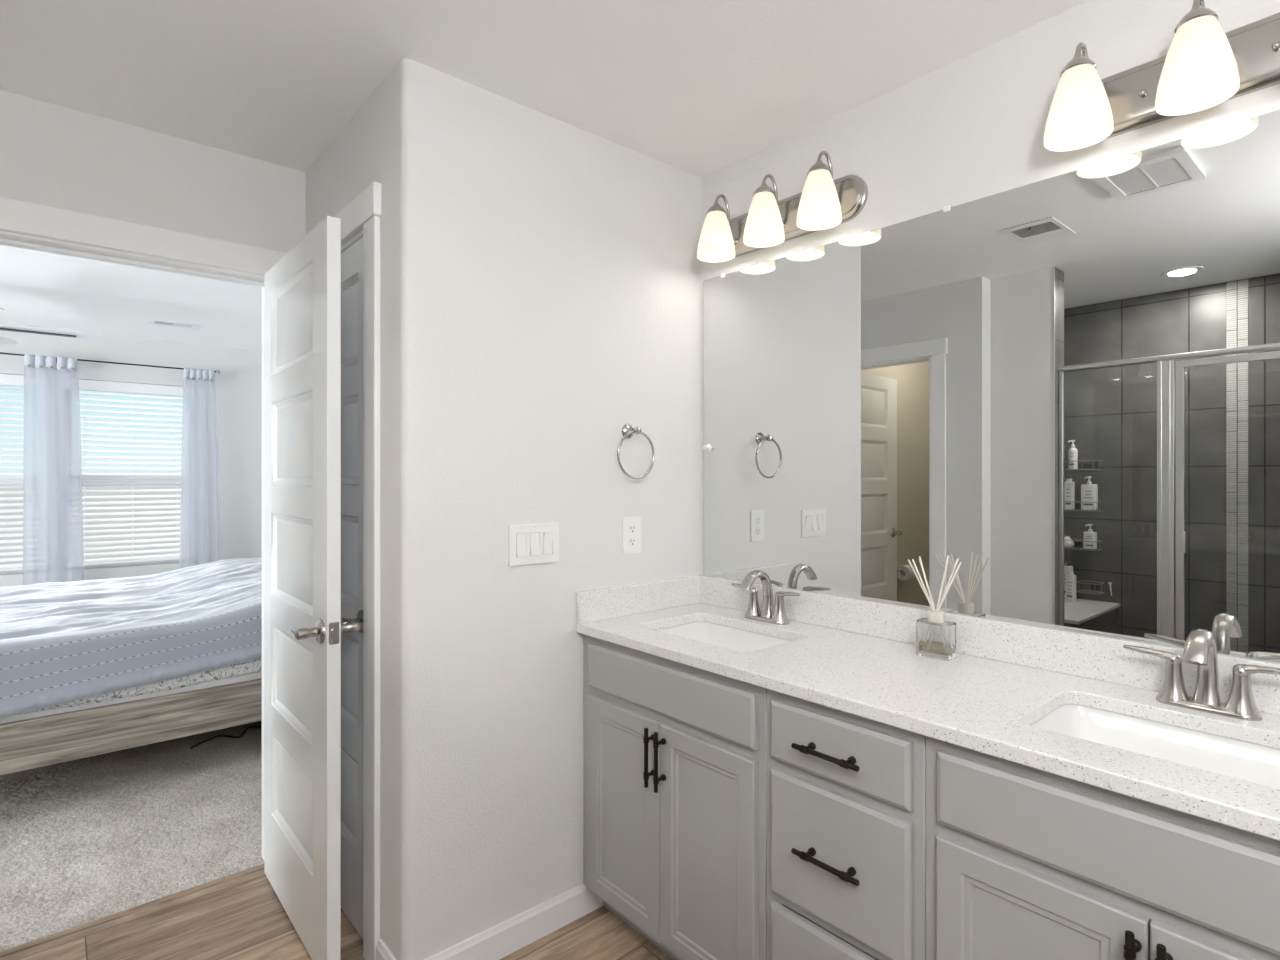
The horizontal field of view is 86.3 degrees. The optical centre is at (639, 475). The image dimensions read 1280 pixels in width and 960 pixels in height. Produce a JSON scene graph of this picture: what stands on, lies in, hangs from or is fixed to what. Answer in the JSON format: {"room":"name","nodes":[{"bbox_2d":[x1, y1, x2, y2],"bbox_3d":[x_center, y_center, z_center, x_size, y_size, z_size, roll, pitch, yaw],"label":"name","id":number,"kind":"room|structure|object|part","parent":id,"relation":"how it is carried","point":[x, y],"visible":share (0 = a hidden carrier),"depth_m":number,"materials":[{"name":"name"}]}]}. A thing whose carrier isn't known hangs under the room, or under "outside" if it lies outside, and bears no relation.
{"room":"bathroom","nodes":[
{"label":"bathroom","id":0,"kind":"room"},
{"bbox_2d":[0,323,261,586],"bbox_3d":[-4.819,0.141,4.626,4.640,2.440,0.150,0,0,-41],"label":"wall","id":1,"kind":"structure","parent":0,"point":[238,385],"depth_m":5.67,"materials":[{"name":"white paint"}]},
{"bbox_2d":[0,476,22,574],"bbox_3d":[-4.670,-0.011,4.774,0.820,1.425,0.050,0,0,-41],"label":"window","id":2,"kind":"structure","parent":1,"relation":"attached to","point":[1,477],"depth_m":4.89,"materials":[{"name":"white plastic"}]},
{"bbox_2d":[0,373,23,571],"bbox_3d":[-4.631,-0.022,4.730,0.812,1.399,0.068,0,0,-41],"label":"window blind","id":3,"kind":"object","parent":1,"relation":"attached to","point":[5,379],"visible":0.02,"depth_m":4.86,"materials":[{"name":"white plastic"}]},
{"bbox_3d":[-4.634,0.668,4.733,0.804,0.018,0.050,0,0,-41],"label":"rail","id":4,"kind":"part","parent":3,"relation":"part of","materials":[{"name":"white plastic"}]},
{"bbox_2d":[0,352,219,373],"bbox_3d":[-4.324,-0.847,4.878,2.278,0.043,0.117,0,0,-41],"label":"curtain rod","id":5,"kind":"object","parent":1,"relation":"attached to","point":[216,371],"visible":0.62,"depth_m":5.15,"materials":[{"name":"grey metal"}]},
{"bbox_2d":[23,354,83,584],"bbox_3d":[-4.208,0.235,4.912,0.344,2.192,0.086,0,0,-41],"label":"sheer curtain","id":6,"kind":"object","parent":5,"relation":"hanging from","point":[52,465],"visible":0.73,"depth_m":4.90,"materials":[{"name":"grey fabric"}]},
{"bbox_2d":[179,368,222,568],"bbox_3d":[-3.524,0.235,5.503,0.327,2.192,0.084,0,0,-41],"label":"sheer curtain","id":7,"kind":"object","parent":5,"relation":"hanging from","point":[201,542],"visible":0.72,"depth_m":5.49,"materials":[{"name":"grey fabric"}]},
{"bbox_2d":[79,379,182,565],"bbox_3d":[-3.950,-0.022,5.319,0.812,1.399,0.068,0,0,-41],"label":"window blind","id":8,"kind":"object","parent":1,"relation":"attached to","point":[85,385],"visible":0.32,"depth_m":5.30,"materials":[{"name":"white plastic"}]},
{"bbox_3d":[-3.953,0.668,5.322,0.804,0.018,0.050,0,0,-41],"label":"rail","id":9,"kind":"part","parent":8,"relation":"part of","materials":[{"name":"white plastic"}]},
{"bbox_2d":[82,476,180,568],"bbox_3d":[-3.989,-0.011,5.363,0.820,1.425,0.050,0,0,-41],"label":"window","id":10,"kind":"structure","parent":1,"relation":"attached to","point":[86,477],"depth_m":5.35,"materials":[{"name":"white plastic"}]},
{"bbox_2d":[0,197,286,859],"bbox_3d":[-1.587,0.293,2.145,0.951,2.135,0.140,0,0,-41],"label":"door frame","id":11,"kind":"structure","parent":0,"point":[16,216],"depth_m":2.11,"materials":[{"name":"white wood"}]},
{"bbox_2d":[0,90,305,252],"bbox_3d":[-2.213,0.141,1.615,4.640,2.440,0.114,0,0,-41],"label":"wall","id":12,"kind":"structure","parent":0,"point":[52,155],"depth_m":2.12,"materials":[{"name":"white paint"}]},
{"bbox_2d":[0,869,672,959],"bbox_3d":[-0.645,1.411,0.719,3.800,0.100,3.380,0,0,-41],"label":"floor","id":13,"kind":"structure","parent":0,"point":[241,918],"depth_m":2.01,"materials":[{"name":"brown wood"}]},
{"bbox_2d":[0,864,263,957],"bbox_3d":[-1.581,1.369,2.145,0.760,0.024,0.030,0,0,-41],"label":"trim","id":14,"kind":"structure","parent":13,"relation":"on","point":[78,928],"depth_m":2.13,"materials":[{"name":"brown wood"}]},
{"bbox_2d":[584,635,766,959],"bbox_3d":[0.234,0.923,2.008,0.579,0.876,0.720,0,0,-41],"label":"base cabinet","id":15,"kind":"object","parent":13,"relation":"on","point":[675,753],"visible":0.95,"depth_m":1.79,"materials":[{"name":"grey paint"}]},
{"bbox_3d":[-0.049,0.962,1.964,0.019,0.590,0.323,0,0,-41],"label":"cabinet door","id":16,"kind":"part","parent":15,"relation":"part of","materials":[{"name":"grey paint"}]},
{"bbox_3d":[0.025,0.754,1.836,0.038,0.157,0.016,0,0,-41],"label":"handle","id":17,"kind":"part","parent":15,"relation":"part of","materials":[{"name":"brown metal"}]},
{"bbox_3d":[0.050,0.754,1.806,0.038,0.157,0.016,0,0,-41],"label":"handle","id":18,"kind":"part","parent":15,"relation":"part of","materials":[{"name":"brown metal"}]},
{"bbox_3d":[0.165,0.962,1.717,0.019,0.590,0.325,0,0,-41],"label":"cabinet door","id":19,"kind":"part","parent":15,"relation":"part of","materials":[{"name":"grey paint"}]},
{"bbox_2d":[576,575,1279,840],"bbox_3d":[0.609,0.421,1.597,0.552,0.126,1.830,0,0,-41],"label":"countertop","id":20,"kind":"structure","parent":15,"relation":"on","point":[857,657],"depth_m":1.50,"materials":[{"name":"stone"}]},
{"bbox_2d":[656,622,789,651],"bbox_3d":[0.237,0.550,2.014,0.336,0.133,0.480,0,0,-41],"label":"undermount sink","id":21,"kind":"object","parent":20,"relation":"in","point":[705,632],"visible":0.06,"depth_m":2.18,"materials":[{"name":"white ceramic"}]},
{"bbox_2d":[731,570,799,624],"bbox_3d":[0.365,0.373,2.121,0.138,0.162,0.268,0,0,-41],"label":"faucet","id":22,"kind":"object","parent":20,"relation":"on","point":[778,617],"visible":1,"depth_m":2.13,"materials":[{"name":"silver metal"}]},
{"bbox_3d":[0.341,0.364,2.214,0.028,0.024,0.096,0,0,-41],"label":"handle lever","id":23,"kind":"part","parent":22,"relation":"part of","materials":[{"name":"silver metal"}]},
{"bbox_3d":[0.364,0.411,2.188,0.052,0.070,0.052,0,0,-41],"label":"handle post","id":24,"kind":"part","parent":22,"relation":"part of","materials":[{"name":"silver metal"}]},
{"bbox_3d":[0.364,0.371,2.120,0.134,0.158,0.048,0,0,-41],"label":"spout","id":25,"kind":"part","parent":22,"relation":"part of","materials":[{"name":"silver metal"}]},
{"bbox_3d":[0.398,0.448,2.149,0.053,0.013,0.161,0,0,-41],"label":"plate","id":26,"kind":"part","parent":22,"relation":"part of","materials":[{"name":"silver metal"}]},
{"bbox_3d":[0.431,0.411,2.110,0.052,0.070,0.052,0,0,-41],"label":"handle post","id":27,"kind":"part","parent":22,"relation":"part of","materials":[{"name":"silver metal"}]},
{"bbox_3d":[0.453,0.364,2.084,0.028,0.024,0.096,0,0,-41],"label":"handle lever","id":28,"kind":"part","parent":22,"relation":"part of","materials":[{"name":"silver metal"}]},
{"bbox_2d":[908,556,960,660],"bbox_3d":[0.744,0.327,1.732,0.058,0.253,0.143,0,0,-41],"label":"reed diffuser","id":29,"kind":"object","parent":20,"relation":"on","point":[935,637],"visible":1,"depth_m":1.71,"materials":[{"name":"clear glass"}]},
{"bbox_2d":[1030,705,1279,788],"bbox_3d":[0.945,0.550,1.196,0.336,0.133,0.480,0,0,-41],"label":"undermount sink","id":30,"kind":"object","parent":20,"relation":"in","point":[1259,764],"visible":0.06,"depth_m":1.31,"materials":[{"name":"white ceramic"}]},
{"bbox_2d":[1123,629,1279,720],"bbox_3d":[1.073,0.373,1.304,0.138,0.162,0.268,0,0,-41],"label":"faucet","id":31,"kind":"object","parent":20,"relation":"on","point":[1200,649],"visible":1,"depth_m":1.31,"materials":[{"name":"silver metal"}]},
{"bbox_3d":[1.048,0.364,1.396,0.028,0.024,0.096,0,0,-41],"label":"handle lever","id":32,"kind":"part","parent":31,"relation":"part of","materials":[{"name":"silver metal"}]},
{"bbox_3d":[1.071,0.411,1.371,0.052,0.070,0.052,0,0,-41],"label":"handle post","id":33,"kind":"part","parent":31,"relation":"part of","materials":[{"name":"silver metal"}]},
{"bbox_3d":[1.071,0.371,1.302,0.134,0.158,0.048,0,0,-41],"label":"spout","id":34,"kind":"part","parent":31,"relation":"part of","materials":[{"name":"silver metal"}]},
{"bbox_3d":[1.105,0.448,1.332,0.053,0.013,0.161,0,0,-41],"label":"plate","id":35,"kind":"part","parent":31,"relation":"part of","materials":[{"name":"silver metal"}]},
{"bbox_3d":[1.139,0.411,1.293,0.052,0.070,0.052,0,0,-41],"label":"handle post","id":36,"kind":"part","parent":31,"relation":"part of","materials":[{"name":"silver metal"}]},
{"bbox_3d":[1.161,0.364,1.266,0.028,0.024,0.096,0,0,-41],"label":"handle lever","id":37,"kind":"part","parent":31,"relation":"part of","materials":[{"name":"silver metal"}]},
{"bbox_2d":[767,689,925,959],"bbox_3d":[0.593,0.923,1.593,0.579,0.876,0.381,0,0,-41],"label":"base cabinet","id":38,"kind":"object","parent":13,"relation":"on","point":[846,792],"visible":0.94,"depth_m":1.42,"materials":[{"name":"grey paint"}]},
{"bbox_3d":[0.410,1.115,1.434,0.019,0.284,0.334,0,0,-41],"label":"drawer","id":39,"kind":"part","parent":38,"relation":"part of","materials":[{"name":"grey paint"}]},
{"bbox_3d":[0.388,0.805,1.416,0.038,0.016,0.157,0,0,-41],"label":"handle","id":40,"kind":"part","parent":38,"relation":"part of","materials":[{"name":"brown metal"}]},
{"bbox_3d":[0.388,0.579,1.416,0.038,0.016,0.157,0,0,-41],"label":"handle","id":41,"kind":"part","parent":38,"relation":"part of","materials":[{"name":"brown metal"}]},
{"bbox_3d":[0.410,0.807,1.434,0.019,0.280,0.334,0,0,-41],"label":"drawer","id":42,"kind":"part","parent":38,"relation":"part of","materials":[{"name":"grey paint"}]},
{"bbox_3d":[0.410,0.576,1.434,0.019,0.132,0.334,0,0,-41],"label":"drawer","id":43,"kind":"part","parent":38,"relation":"part of","materials":[{"name":"grey paint"}]},
{"bbox_2d":[926,736,1279,959],"bbox_3d":[0.952,0.923,1.178,0.579,0.876,0.718,0,0,-41],"label":"base cabinet","id":44,"kind":"object","parent":13,"relation":"on","point":[1023,862],"visible":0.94,"depth_m":1.09,"materials":[{"name":"grey paint"}]},
{"bbox_3d":[0.659,0.962,1.147,0.019,0.590,0.322,0,0,-41],"label":"cabinet door","id":45,"kind":"part","parent":44,"relation":"part of","materials":[{"name":"grey paint"}]},
{"bbox_3d":[0.733,0.754,1.018,0.038,0.157,0.016,0,0,-41],"label":"handle","id":46,"kind":"part","parent":44,"relation":"part of","materials":[{"name":"brown metal"}]},
{"bbox_3d":[0.758,0.754,0.989,0.038,0.157,0.016,0,0,-41],"label":"handle","id":47,"kind":"part","parent":44,"relation":"part of","materials":[{"name":"brown metal"}]},
{"bbox_3d":[0.873,0.962,0.900,0.019,0.590,0.326,0,0,-41],"label":"cabinet door","id":48,"kind":"part","parent":44,"relation":"part of","materials":[{"name":"grey paint"}]},
{"bbox_2d":[306,78,385,944],"bbox_3d":[-0.892,0.141,2.176,0.120,2.440,0.766,0,0,-41],"label":"wall","id":49,"kind":"structure","parent":0,"point":[355,158],"depth_m":1.90,"materials":[{"name":"white paint"}]},
{"bbox_2d":[264,216,360,959],"bbox_3d":[-1.038,0.331,2.073,0.165,2.036,0.703,0,0,-41],"label":"door","id":50,"kind":"structure","parent":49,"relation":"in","point":[303,627],"depth_m":1.97,"materials":[{"name":"white wood"}]},
{"bbox_3d":[-0.880,0.417,1.814,0.065,0.066,0.066,0,0,-41],"label":"lever handle","id":51,"kind":"part","parent":50,"relation":"part of","materials":[{"name":"silver metal"}]},
{"bbox_3d":[-0.811,0.417,1.811,0.026,0.058,0.002,0,0,-41],"label":"latch plate","id":52,"kind":"part","parent":50,"relation":"part of","materials":[{"name":"silver metal"}]},
{"bbox_3d":[-0.805,0.417,1.880,0.065,0.066,0.066,0,0,-41],"label":"lever handle","id":53,"kind":"part","parent":50,"relation":"part of","materials":[{"name":"silver metal"}]},
{"bbox_2d":[341,237,362,938],"bbox_3d":[-0.963,0.326,2.145,0.100,2.046,0.514,0,0,-41],"label":"door","id":54,"kind":"structure","parent":49,"relation":"in","point":[352,257],"depth_m":2.08,"materials":[{"name":"white wood"}]},
{"bbox_3d":[-0.831,0.423,1.965,0.065,0.066,0.066,0,0,-41],"label":"lever handle","id":55,"kind":"part","parent":54,"relation":"part of","materials":[{"name":"silver metal"}]},
{"bbox_2d":[341,230,362,252],"bbox_3d":[-0.911,0.323,2.196,0.122,2.077,0.542,0,0,-41],"label":"trim","id":56,"kind":"structure","parent":49,"relation":"attached to","point":[359,235],"depth_m":2.05,"materials":[{"name":"white wood"}]},
{"bbox_2d":[335,182,380,959],"bbox_3d":[-0.945,0.280,2.128,0.022,2.163,0.699,0,0,-41],"label":"trim","id":57,"kind":"structure","parent":49,"relation":"attached to","point":[363,213],"depth_m":1.88,"materials":[{"name":"white wood"}]},
{"bbox_2d":[386,59,699,959],"bbox_3d":[-0.234,0.141,2.159,1.094,2.440,0.120,0,0,-41],"label":"wall","id":58,"kind":"structure","parent":0,"point":[543,270],"depth_m":1.95,"materials":[{"name":"white paint"}]},
{"bbox_2d":[376,883,602,959],"bbox_3d":[-0.414,1.315,2.017,0.663,0.092,0.169,0,0,-41],"label":"baseboard","id":59,"kind":"structure","parent":58,"relation":"attached to","point":[497,942],"depth_m":1.97,"materials":[{"name":"white wood"}]},
{"bbox_2d":[508,523,558,565],"bbox_3d":[-0.309,0.200,2.008,0.171,0.117,0.010,0,0,-41],"label":"light switch","id":60,"kind":"object","parent":58,"relation":"attached to","point":[528,547],"visible":1,"depth_m":2.00,"materials":[{"name":"white plastic"}]},
{"bbox_2d":[622,516,640,553],"bbox_3d":[-0.026,0.195,2.254,0.078,0.120,0.007,0,0,-41],"label":"wall outlet","id":61,"kind":"object","parent":58,"relation":"attached to","point":[631,526],"visible":1,"depth_m":2.25,"materials":[{"name":"white plastic"}]},
{"bbox_2d":[628,537,635,545],"bbox_3d":[-0.026,0.216,2.254,0.033,0.029,0.006,0,0,-41],"label":"receptacle","id":62,"kind":"object","parent":61,"relation":"attached to","point":[631,540],"depth_m":2.25,"materials":[{"name":"grey plastic"}]},
{"bbox_2d":[628,524,635,532],"bbox_3d":[-0.026,0.174,2.254,0.033,0.029,0.006,0,0,-41],"label":"receptacle","id":63,"kind":"object","parent":61,"relation":"attached to","point":[631,527],"depth_m":2.25,"materials":[{"name":"grey plastic"}]},
{"bbox_2d":[617,424,654,478],"bbox_3d":[-0.022,-0.081,2.223,0.158,0.182,0.062,0,0,-41],"label":"towel ring","id":64,"kind":"object","parent":58,"relation":"attached to","point":[628,430],"visible":1,"depth_m":2.22,"materials":[{"name":"silver metal"}]},
{"bbox_2d":[0,0,1087,350],"bbox_3d":[-2.313,-1.129,1.868,4.820,0.100,7.600,0,0,-41],"label":"ceiling","id":65,"kind":"structure","parent":0,"point":[698,88],"depth_m":1.81,"materials":[{"name":"white paint"}]},
{"bbox_2d":[0,308,102,344],"bbox_3d":[-3.741,-0.904,3.737,1.259,0.350,1.316,0,0,-41],"label":"ceiling fan","id":66,"kind":"object","parent":65,"relation":"hanging from","point":[3,327],"visible":1,"depth_m":4.00,"materials":[{"name":"white"}]},
{"bbox_3d":[-3.930,-0.839,4.096,0.140,0.025,0.512,0,0,-22],"label":"blade","id":67,"kind":"part","parent":66,"relation":"part of","materials":[{"name":"white"}]},
{"bbox_3d":[-3.454,-0.839,3.975,0.514,0.025,0.142,0,0,-41],"label":"blade","id":68,"kind":"part","parent":66,"relation":"part of","materials":[{"name":"white"}]},
{"bbox_2d":[147,319,199,328],"bbox_3d":[-3.307,-1.075,4.843,0.294,0.006,0.170,0,0,-41],"label":"ceiling vent","id":69,"kind":"object","parent":65,"relation":"in","point":[151,321],"visible":1,"depth_m":4.83,"materials":[{"name":"white metal"}]},
{"bbox_2d":[916,618,955,660],"bbox_3d":[0.746,0.410,1.722,0.048,0.086,0.084,0,0,-41],"label":"glass bottle","id":70,"kind":"object","parent":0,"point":[935,637],"depth_m":1.70,"materials":[{"name":"clear glass"}]},
{"bbox_2d":[700,0,1279,574],"bbox_3d":[1.027,0.141,1.630,0.120,2.440,2.570,0,0,-41],"label":"wall","id":71,"kind":"structure","parent":0,"point":[972,127],"depth_m":1.74,"materials":[{"name":"white paint"}]},
{"bbox_2d":[697,151,867,262],"bbox_3d":[0.401,-0.834,2.127,0.176,0.215,0.578,0,0,-41],"label":"vanity light","id":72,"kind":"object","parent":71,"relation":"attached to","point":[824,202],"visible":1,"depth_m":2.07,"materials":[{"name":"white glass"}]},
{"bbox_3d":[0.252,-0.798,2.263,0.127,0.142,0.127,0,0,-41],"label":"lamp shade","id":73,"kind":"part","parent":72,"relation":"part of","materials":[{"name":"white glass"}]},
{"bbox_3d":[0.285,-0.863,2.291,0.099,0.156,0.022,0,0,-41],"label":"arm","id":74,"kind":"part","parent":72,"relation":"part of","materials":[{"name":"silver metal"}]},
{"bbox_3d":[0.383,-0.798,2.111,0.127,0.142,0.127,0,0,-41],"label":"lamp shade","id":75,"kind":"part","parent":72,"relation":"part of","materials":[{"name":"white glass"}]},
{"bbox_3d":[0.416,-0.863,2.140,0.099,0.156,0.022,0,0,-41],"label":"arm","id":76,"kind":"part","parent":72,"relation":"part of","materials":[{"name":"silver metal"}]},
{"bbox_3d":[0.459,-0.817,2.177,0.024,0.131,0.578,0,0,-41],"label":"plate","id":77,"kind":"part","parent":72,"relation":"part of","materials":[{"name":"silver metal"}]},
{"bbox_3d":[0.514,-0.798,1.960,0.127,0.142,0.127,0,0,-41],"label":"lamp shade","id":78,"kind":"part","parent":72,"relation":"part of","materials":[{"name":"white glass"}]},
{"bbox_3d":[0.547,-0.863,1.989,0.099,0.156,0.022,0,0,-41],"label":"arm","id":79,"kind":"part","parent":72,"relation":"part of","materials":[{"name":"silver metal"}]},
{"bbox_2d":[698,575,1279,714],"bbox_3d":[0.811,0.406,1.772,0.020,0.096,1.830,0,0,-41],"label":"backsplash","id":80,"kind":"structure","parent":71,"relation":"attached to","point":[1095,657],"depth_m":1.64,"materials":[{"name":"stone"}]},
{"bbox_2d":[703,109,1279,663],"bbox_3d":[0.816,-0.175,1.774,0.010,1.065,1.796,0,0,-41],"label":"vanity mirror","id":81,"kind":"object","parent":71,"relation":"attached to","point":[1064,388],"visible":1,"depth_m":1.62,"materials":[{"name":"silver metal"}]},
{"bbox_2d":[702,444,711,450],"bbox_3d":[0.235,-0.101,2.423,0.027,0.027,0.027,0,0,-41],"label":"mirror clip","id":82,"kind":"object","parent":81,"relation":"attached to","point":[707,447],"visible":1,"depth_m":2.42,"materials":[{"name":"white plastic"}]},
{"bbox_2d":[1043,0,1279,151],"bbox_3d":[1.090,-0.834,1.332,0.176,0.215,0.578,0,0,-41],"label":"vanity light","id":83,"kind":"object","parent":71,"relation":"attached to","point":[1204,66],"visible":1,"depth_m":1.36,"materials":[{"name":"white glass"}]},
{"bbox_3d":[0.940,-0.798,1.467,0.127,0.142,0.127,0,0,-41],"label":"lamp shade","id":84,"kind":"part","parent":83,"relation":"part of","materials":[{"name":"white glass"}]},
{"bbox_3d":[0.974,-0.863,1.496,0.099,0.156,0.022,0,0,-41],"label":"arm","id":85,"kind":"part","parent":83,"relation":"part of","materials":[{"name":"silver metal"}]},
{"bbox_3d":[1.065,-0.813,1.449,0.011,0.014,0.014,0,0,-41],"label":"plate knob","id":86,"kind":"part","parent":83,"relation":"part of","materials":[{"name":"silver metal"}]},
{"bbox_3d":[1.147,-0.817,1.381,0.024,0.131,0.578,0,0,-41],"label":"plate","id":87,"kind":"part","parent":83,"relation":"part of","materials":[{"name":"silver metal"}]},
{"bbox_3d":[1.071,-0.798,1.316,0.127,0.142,0.127,0,0,-41],"label":"lamp shade","id":88,"kind":"part","parent":83,"relation":"part of","materials":[{"name":"white glass"}]},
{"bbox_3d":[1.105,-0.863,1.345,0.099,0.156,0.022,0,0,-41],"label":"arm","id":89,"kind":"part","parent":83,"relation":"part of","materials":[{"name":"silver metal"}]},
{"bbox_3d":[1.202,-0.813,1.290,0.011,0.014,0.014,0,0,-41],"label":"plate knob","id":90,"kind":"part","parent":83,"relation":"part of","materials":[{"name":"silver metal"}]},
{"bbox_3d":[-3.537,1.417,3.144,4.640,0.088,4.068,0,0,-41],"label":"floor","id":91,"kind":"structure","parent":0,"visible":0},
{"bbox_2d":[0,722,263,950],"bbox_3d":[-3.479,1.366,3.093,4.620,0.029,3.920,0,0,-41],"label":"carpet","id":92,"kind":"structure","parent":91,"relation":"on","point":[83,840],"depth_m":2.65,"materials":[{"name":"grey carpet"}]},
{"bbox_2d":[0,678,261,774],"bbox_3d":[-2.735,0.785,3.784,2.250,1.148,1.990,0,0,-41],"label":"frame","id":93,"kind":"object","parent":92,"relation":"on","point":[31,743],"visible":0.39,"depth_m":2.94,"materials":[{"name":"brown wood"}]},
{"bbox_2d":[0,658,261,723],"bbox_3d":[-2.741,0.865,3.768,2.160,0.328,1.896,0,0,-41],"label":"mattress","id":94,"kind":"object","parent":93,"relation":"on","point":[251,670],"visible":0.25,"depth_m":3.06,"materials":[{"name":"white fabric"}]},
{"bbox_2d":[0,558,261,717],"bbox_3d":[-2.772,0.776,3.728,2.182,0.439,2.003,0,0,-41],"label":"quilt","id":95,"kind":"object","parent":94,"relation":"on","point":[61,642],"visible":0.72,"depth_m":3.11,"materials":[{"name":"fabric"}]},
{"bbox_2d":[190,725,261,748],"bbox_3d":[-2.091,1.346,3.582,0.103,0.020,0.473,0,0,39],"label":"power cord","id":96,"kind":"object","parent":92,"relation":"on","point":[247,728],"visible":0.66,"depth_m":3.53,"materials":[{"name":"black plastic"}]}
]}

